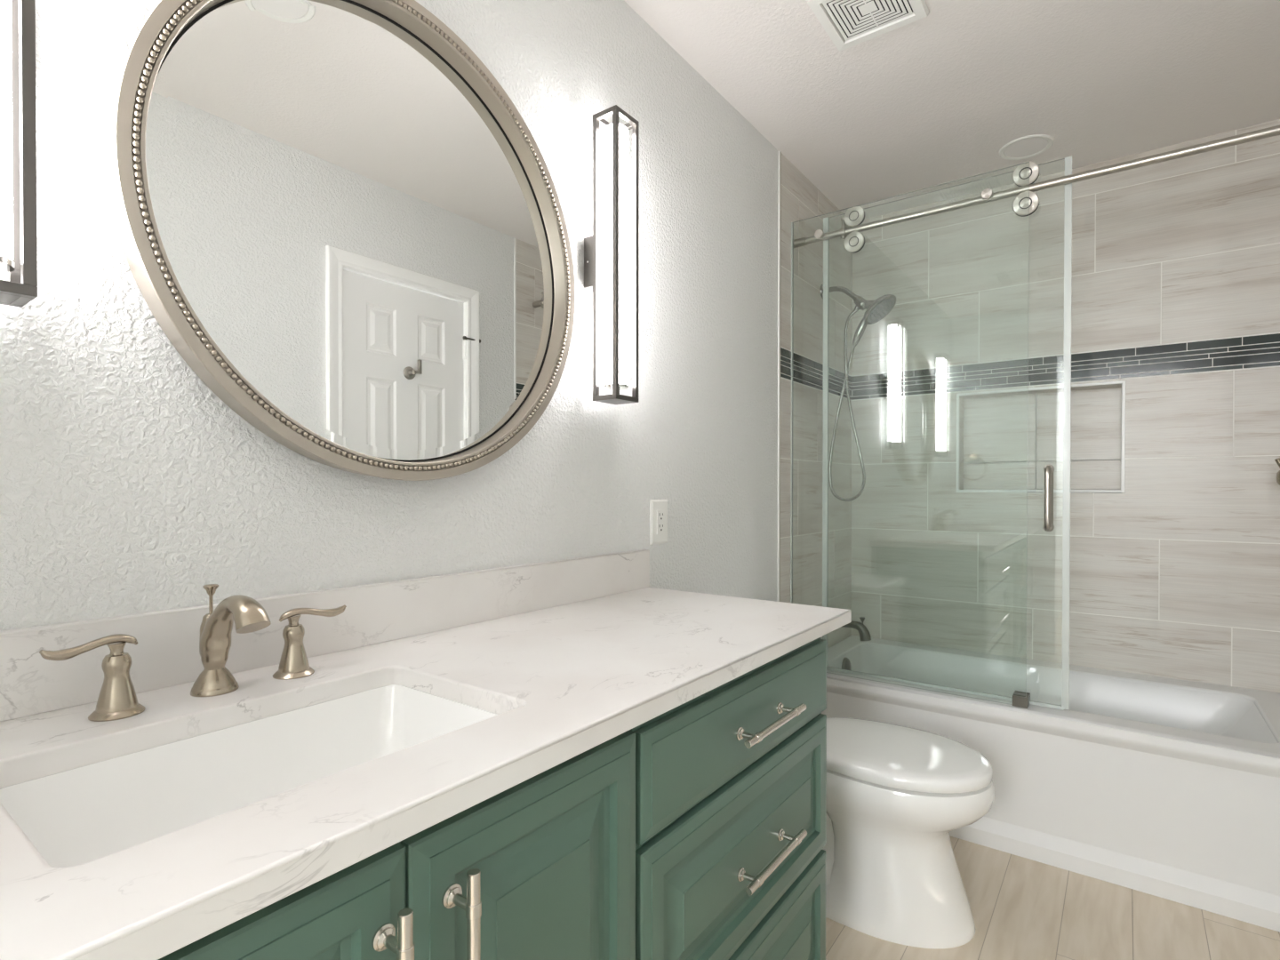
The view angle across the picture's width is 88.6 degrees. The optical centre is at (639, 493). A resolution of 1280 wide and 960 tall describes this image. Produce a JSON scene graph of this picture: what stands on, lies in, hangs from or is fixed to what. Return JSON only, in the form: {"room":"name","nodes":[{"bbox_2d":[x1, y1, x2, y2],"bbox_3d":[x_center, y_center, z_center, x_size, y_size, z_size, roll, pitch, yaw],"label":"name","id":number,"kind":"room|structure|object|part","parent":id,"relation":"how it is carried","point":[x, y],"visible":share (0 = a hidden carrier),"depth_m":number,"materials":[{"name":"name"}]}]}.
{"room":"bathroom","nodes":[
{"label":"bathroom","id":0,"kind":"room"},
{"bbox_2d":[0,0,852,647],"bbox_3d":[-0.089,-0.057,1.752,0.121,2.550,3.940,0,1,37],"label":"wall","id":1,"kind":"structure","parent":0,"point":[128,485],"depth_m":1.44,"materials":[{"name":"white paint"}]},
{"bbox_2d":[0,0,37,307],"bbox_3d":[-0.723,-0.554,0.706,0.102,0.680,0.088,0,1,37],"label":"wall sconce","id":2,"kind":"object","parent":1,"relation":"attached to","point":[18,100],"visible":1,"depth_m":0.71,"materials":[{"name":"grey"}]},
{"bbox_2d":[0,0,13,260],"bbox_3d":[-0.711,-0.561,0.698,0.061,0.618,0.061,0,1,37],"label":"diffuser","id":3,"kind":"object","parent":2,"relation":"attached to","point":[6,6],"depth_m":0.71,"materials":[{"name":"white glass"}]},
{"bbox_2d":[0,549,649,721],"bbox_3d":[-0.557,0.209,1.006,0.019,0.102,1.934,0,1,37],"label":"backsplash","id":4,"kind":"structure","parent":1,"relation":"attached to","point":[166,653],"depth_m":1.03,"materials":[{"name":"stone"}]},
{"bbox_2d":[105,0,575,480],"bbox_3d":[-0.417,-0.440,1.155,0.060,0.835,0.835,0,1,37],"label":"round mirror","id":5,"kind":"object","parent":1,"relation":"attached to","point":[339,218],"visible":1,"depth_m":1.07,"materials":[{"name":"silver mirror"}]},
{"bbox_2d":[584,104,639,404],"bbox_3d":[-0.070,-0.562,1.587,0.102,0.680,0.088,0,1,37],"label":"wall sconce","id":6,"kind":"object","parent":1,"relation":"attached to","point":[605,260],"visible":1,"depth_m":1.56,"materials":[{"name":"grey"}]},
{"bbox_2d":[603,123,628,384],"bbox_3d":[-0.058,-0.568,1.579,0.061,0.618,0.061,0,1,37],"label":"diffuser","id":7,"kind":"object","parent":6,"relation":"attached to","point":[615,135],"depth_m":1.55,"materials":[{"name":"white glass"}]},
{"bbox_2d":[649,499,667,544],"bbox_3d":[0.056,0.079,1.841,0.010,0.124,0.082,0,1,37],"label":"wall outlet","id":8,"kind":"object","parent":1,"relation":"attached to","point":[658,508],"visible":1,"depth_m":1.83,"materials":[{"name":"white plastic"}]},
{"bbox_2d":[656,510,664,534],"bbox_3d":[0.058,0.080,1.839,0.004,0.067,0.035,0,1,37],"label":"receptacle","id":9,"kind":"object","parent":8,"relation":"attached to","point":[660,514],"depth_m":1.84,"materials":[{"name":"white plastic"}]},
{"bbox_2d":[777,151,780,601],"bbox_3d":[0.523,-0.068,2.478,0.008,2.440,0.010,0,1,37],"label":"trim","id":10,"kind":"structure","parent":1,"relation":"attached to","point":[779,282],"depth_m":2.47,"materials":[{"name":"white paint"}]},
{"bbox_2d":[779,152,781,601],"bbox_3d":[0.527,-0.068,2.483,0.008,2.440,0.004,0,1,37],"label":"trim","id":11,"kind":"structure","parent":1,"relation":"attached to","point":[780,152],"depth_m":2.48,"materials":[{"name":"beige tile"}]},
{"bbox_2d":[841,616,871,640],"bbox_3d":[0.871,0.565,2.775,0.212,0.098,0.060,0,1,37],"label":"tub spout","id":12,"kind":"object","parent":1,"relation":"attached to","point":[863,631],"visible":0.64,"depth_m":2.72,"materials":[{"name":"silver metal"}]},
{"bbox_2d":[820,284,895,501],"bbox_3d":[0.909,-0.433,2.739,0.302,0.934,0.150,0,1,37],"label":"shower","id":13,"kind":"object","parent":1,"relation":"attached to","point":[877,309],"visible":0.99,"depth_m":2.73,"materials":[{"name":"silver metal"}]},
{"bbox_3d":[0.851,-0.844,2.779,0.154,0.078,0.021,0,1,37],"label":"arm","id":14,"kind":"part","parent":13,"relation":"part of","materials":[{"name":"silver metal"}]},
{"bbox_2d":[792,125,1279,247],"bbox_3d":[1.197,-0.992,2.126,1.489,0.078,0.053,0,1,37],"label":"shower rail","id":15,"kind":"object","parent":1,"relation":"attached to","point":[987,196],"visible":1,"depth_m":2.06,"materials":[{"name":"silver metal"}]},
{"bbox_2d":[822,155,1071,710],"bbox_3d":[1.029,-0.192,2.295,0.800,1.744,0.095,0,1,37],"label":"door","id":16,"kind":"structure","parent":15,"relation":"hanging from","point":[1025,173],"depth_m":2.09,"materials":[{"name":"clear glass"}]},
{"bbox_3d":[1.289,0.015,2.071,0.029,0.215,0.044,0,1,37],"label":"handle","id":17,"kind":"part","parent":16,"relation":"part of","materials":[{"name":"silver metal"}]},
{"bbox_3d":[1.320,0.014,2.113,0.029,0.215,0.044,0,1,37],"label":"handle","id":18,"kind":"part","parent":16,"relation":"part of","materials":[{"name":"silver metal"}]},
{"bbox_2d":[624,0,1279,219],"bbox_3d":[0.534,-1.327,1.229,1.732,0.100,3.860,0,1,37],"label":"ceiling","id":19,"kind":"structure","parent":0,"point":[920,112],"depth_m":2.04,"materials":[{"name":"white paint"}]},
{"bbox_2d":[805,0,928,51],"bbox_3d":[0.597,-1.274,1.718,0.246,0.014,0.246,0,1,37],"label":"ceiling vent","id":20,"kind":"object","parent":19,"relation":"in","point":[848,23],"visible":1,"depth_m":1.75,"materials":[{"name":"white plastic"}]},
{"bbox_2d":[822,0,912,40],"bbox_3d":[0.597,-1.272,1.718,0.180,0.002,0.180,0,1,37],"label":"grille","id":21,"kind":"object","parent":20,"relation":"attached to","point":[848,20],"depth_m":1.75,"materials":[{"name":"white plastic"}]},
{"bbox_2d":[999,134,1054,159],"bbox_3d":[1.434,-1.284,2.436,0.176,0.006,0.176,0,1,37],"label":"recessed light","id":22,"kind":"object","parent":19,"relation":"in","point":[1029,146],"visible":1,"depth_m":2.43,"materials":[{"name":"white plastic"}]},
{"bbox_2d":[825,835,1279,959],"bbox_3d":[0.480,1.193,1.178,1.732,0.060,4.040,0,1,37],"label":"floor","id":23,"kind":"structure","parent":0,"point":[1022,908],"depth_m":1.75,"materials":[{"name":"beige wood"}]},
{"bbox_2d":[157,729,635,959],"bbox_3d":[-0.405,0.728,0.751,0.569,0.876,0.716,0,1,37],"label":"base cabinet","id":24,"kind":"object","parent":23,"relation":"on","point":[542,868],"visible":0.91,"depth_m":0.69,"materials":[{"name":"green paint"}]},
{"bbox_3d":[-0.323,0.700,0.469,0.018,0.747,0.350,0,1,37],"label":"door","id":25,"kind":"part","parent":24,"relation":"part of","materials":[{"name":"green paint"}]},
{"bbox_3d":[-0.211,0.472,0.568,0.042,0.230,0.021,0,1,37],"label":"handle","id":26,"kind":"part","parent":24,"relation":"part of","materials":[{"name":"silver metal"}]},
{"bbox_2d":[0,587,851,959],"bbox_3d":[-0.337,0.275,0.843,0.568,0.028,1.934,0,1,37],"label":"countertop","id":27,"kind":"structure","parent":24,"relation":"on","point":[561,683],"depth_m":0.71,"materials":[{"name":"stone"}]},
{"bbox_2d":[39,584,346,721],"bbox_3d":[-0.524,0.191,0.835,0.157,0.140,0.350,0,1,37],"label":"faucet","id":28,"kind":"object","parent":27,"relation":"on","point":[117,700],"visible":1,"depth_m":0.84,"materials":[{"name":"silver metal"}]},
{"bbox_3d":[-0.631,0.176,0.754,0.016,0.019,0.094,0,1,30],"label":"lever","id":29,"kind":"part","parent":28,"relation":"part of","materials":[{"name":"silver metal"}]},
{"bbox_3d":[-0.621,0.220,0.779,0.053,0.084,0.053,0,1,37],"label":"handle","id":30,"kind":"part","parent":28,"relation":"part of","materials":[{"name":"silver metal"}]},
{"bbox_3d":[-0.571,0.142,0.873,0.018,0.043,0.018,0,1,37],"label":"lift rod","id":31,"kind":"part","parent":28,"relation":"part of","materials":[{"name":"silver metal"}]},
{"bbox_3d":[-0.522,0.194,0.837,0.157,0.134,0.054,0,1,37],"label":"spout","id":32,"kind":"part","parent":28,"relation":"part of","materials":[{"name":"silver metal"}]},
{"bbox_3d":[-0.499,0.218,0.944,0.053,0.084,0.053,0,1,37],"label":"handle","id":33,"kind":"part","parent":28,"relation":"part of","materials":[{"name":"silver metal"}]},
{"bbox_3d":[-0.478,0.174,0.960,0.016,0.019,0.094,0,1,43],"label":"lever","id":34,"kind":"part","parent":28,"relation":"part of","materials":[{"name":"silver metal"}]},
{"bbox_2d":[0,684,497,867],"bbox_3d":[-0.389,0.362,0.727,0.329,0.143,0.488,0,1,37],"label":"sink basin","id":35,"kind":"object","parent":27,"relation":"in","point":[78,816],"visible":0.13,"depth_m":0.79,"materials":[{"name":"white ceramic"}]},
{"bbox_3d":[-0.167,0.471,0.627,0.042,0.230,0.021,0,1,37],"label":"handle","id":36,"kind":"part","parent":24,"relation":"part of","materials":[{"name":"silver metal"}]},
{"bbox_3d":[-0.113,0.698,0.753,0.018,0.747,0.350,0,1,37],"label":"door","id":37,"kind":"part","parent":24,"relation":"part of","materials":[{"name":"green paint"}]},
{"bbox_2d":[630,637,826,959],"bbox_3d":[0.016,0.724,1.320,0.569,0.876,0.700,0,1,37],"label":"drawers","id":38,"kind":"object","parent":23,"relation":"on","point":[731,780],"visible":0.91,"depth_m":1.12,"materials":[{"name":"green paint"}]},
{"bbox_3d":[0.205,0.403,1.178,0.018,0.153,0.693,0,1,37],"label":"drawer","id":39,"kind":"part","parent":38,"relation":"part of","materials":[{"name":"green paint"}]},
{"bbox_3d":[0.233,0.407,1.166,0.042,0.021,0.230,0,1,37],"label":"handle","id":40,"kind":"part","parent":38,"relation":"part of","materials":[{"name":"silver metal"}]},
{"bbox_3d":[0.235,0.650,1.172,0.042,0.021,0.230,0,1,37],"label":"handle","id":41,"kind":"part","parent":38,"relation":"part of","materials":[{"name":"silver metal"}]},
{"bbox_3d":[0.204,0.932,1.183,0.018,0.271,0.693,0,1,37],"label":"drawer","id":42,"kind":"part","parent":38,"relation":"part of","materials":[{"name":"green paint"}]},
{"bbox_2d":[821,717,994,948],"bbox_3d":[0.602,0.774,1.921,0.775,0.765,0.456,0,1,37],"label":"toilet","id":43,"kind":"object","parent":23,"relation":"on","point":[895,793],"visible":0.55,"depth_m":1.71,"materials":[{"name":"white ceramic"}]},
{"bbox_3d":[0.700,0.723,1.848,0.521,0.040,0.386,0,1,37],"label":"lid","id":44,"kind":"part","parent":43,"relation":"part of","materials":[{"name":"white ceramic"}]},
{"bbox_2d":[820,635,1279,932],"bbox_3d":[1.391,0.917,2.406,1.487,0.469,0.734,0,1,37],"label":"bathtub","id":45,"kind":"object","parent":23,"relation":"on","point":[1168,788],"visible":0.66,"depth_m":2.03,"materials":[{"name":"white ceramic"}]},
{"bbox_3d":[0.877,0.739,2.778,0.020,0.086,0.086,0,1,37],"label":"overflow plate","id":46,"kind":"part","parent":45,"relation":"part of","materials":[{"name":"silver metal"}]},
{"bbox_2d":[790,192,1029,696],"bbox_3d":[0.914,-0.187,2.330,0.802,1.736,0.013,0,1,37],"label":"fixed glass panel","id":47,"kind":"object","parent":45,"relation":"on","point":[792,223],"visible":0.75,"depth_m":2.56,"materials":[{"name":"clear glass"}]},
{"bbox_3d":[0.916,-0.187,2.328,0.796,1.736,0.008,0,1,37],"label":"pane","id":48,"kind":"part","parent":47,"relation":"part of","materials":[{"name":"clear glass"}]},
{"bbox_2d":[1012,690,1030,708],"bbox_3d":[1.235,0.667,2.124,0.043,0.034,0.063,0,1,37],"label":"guide","id":49,"kind":"object","parent":45,"relation":"on","point":[1020,700],"visible":1,"depth_m":2.10,"materials":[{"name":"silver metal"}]},
{"bbox_2d":[827,645,1277,743],"bbox_3d":[1.391,0.870,2.400,1.307,0.350,0.532,0,1,37],"label":"basin","id":50,"kind":"object","parent":45,"relation":"in","point":[1239,716],"depth_m":2.48,"materials":[{"name":"white ceramic"}]},
{"bbox_2d":[851,119,1279,693],"bbox_3d":[1.671,-0.090,2.774,1.732,2.600,0.201,0,1,37],"label":"wall","id":51,"kind":"structure","parent":0,"point":[1175,285],"depth_m":2.59,"materials":[{"name":"tile"}]},
{"bbox_2d":[956,380,1125,493],"bbox_3d":[1.622,-0.219,2.690,0.592,0.431,0.016,0,1,37],"label":"trim","id":52,"kind":"structure","parent":51,"relation":"attached to","point":[1123,451],"depth_m":2.64,"materials":[{"name":"white paint"}]},
{"bbox_3d":[2.075,-0.058,1.967,0.121,2.550,1.017,0,1,37],"label":"wall","id":53,"kind":"structure","parent":0,"visible":0},
{"bbox_2d":[1274,457,1279,485],"bbox_3d":[2.071,-0.070,2.105,0.050,0.090,0.054,0,1,37],"label":"wall hook","id":54,"kind":"object","parent":53,"relation":"attached to","point":[1277,460],"visible":1,"depth_m":2.11,"materials":[{"name":"silver metal"}]}
]}

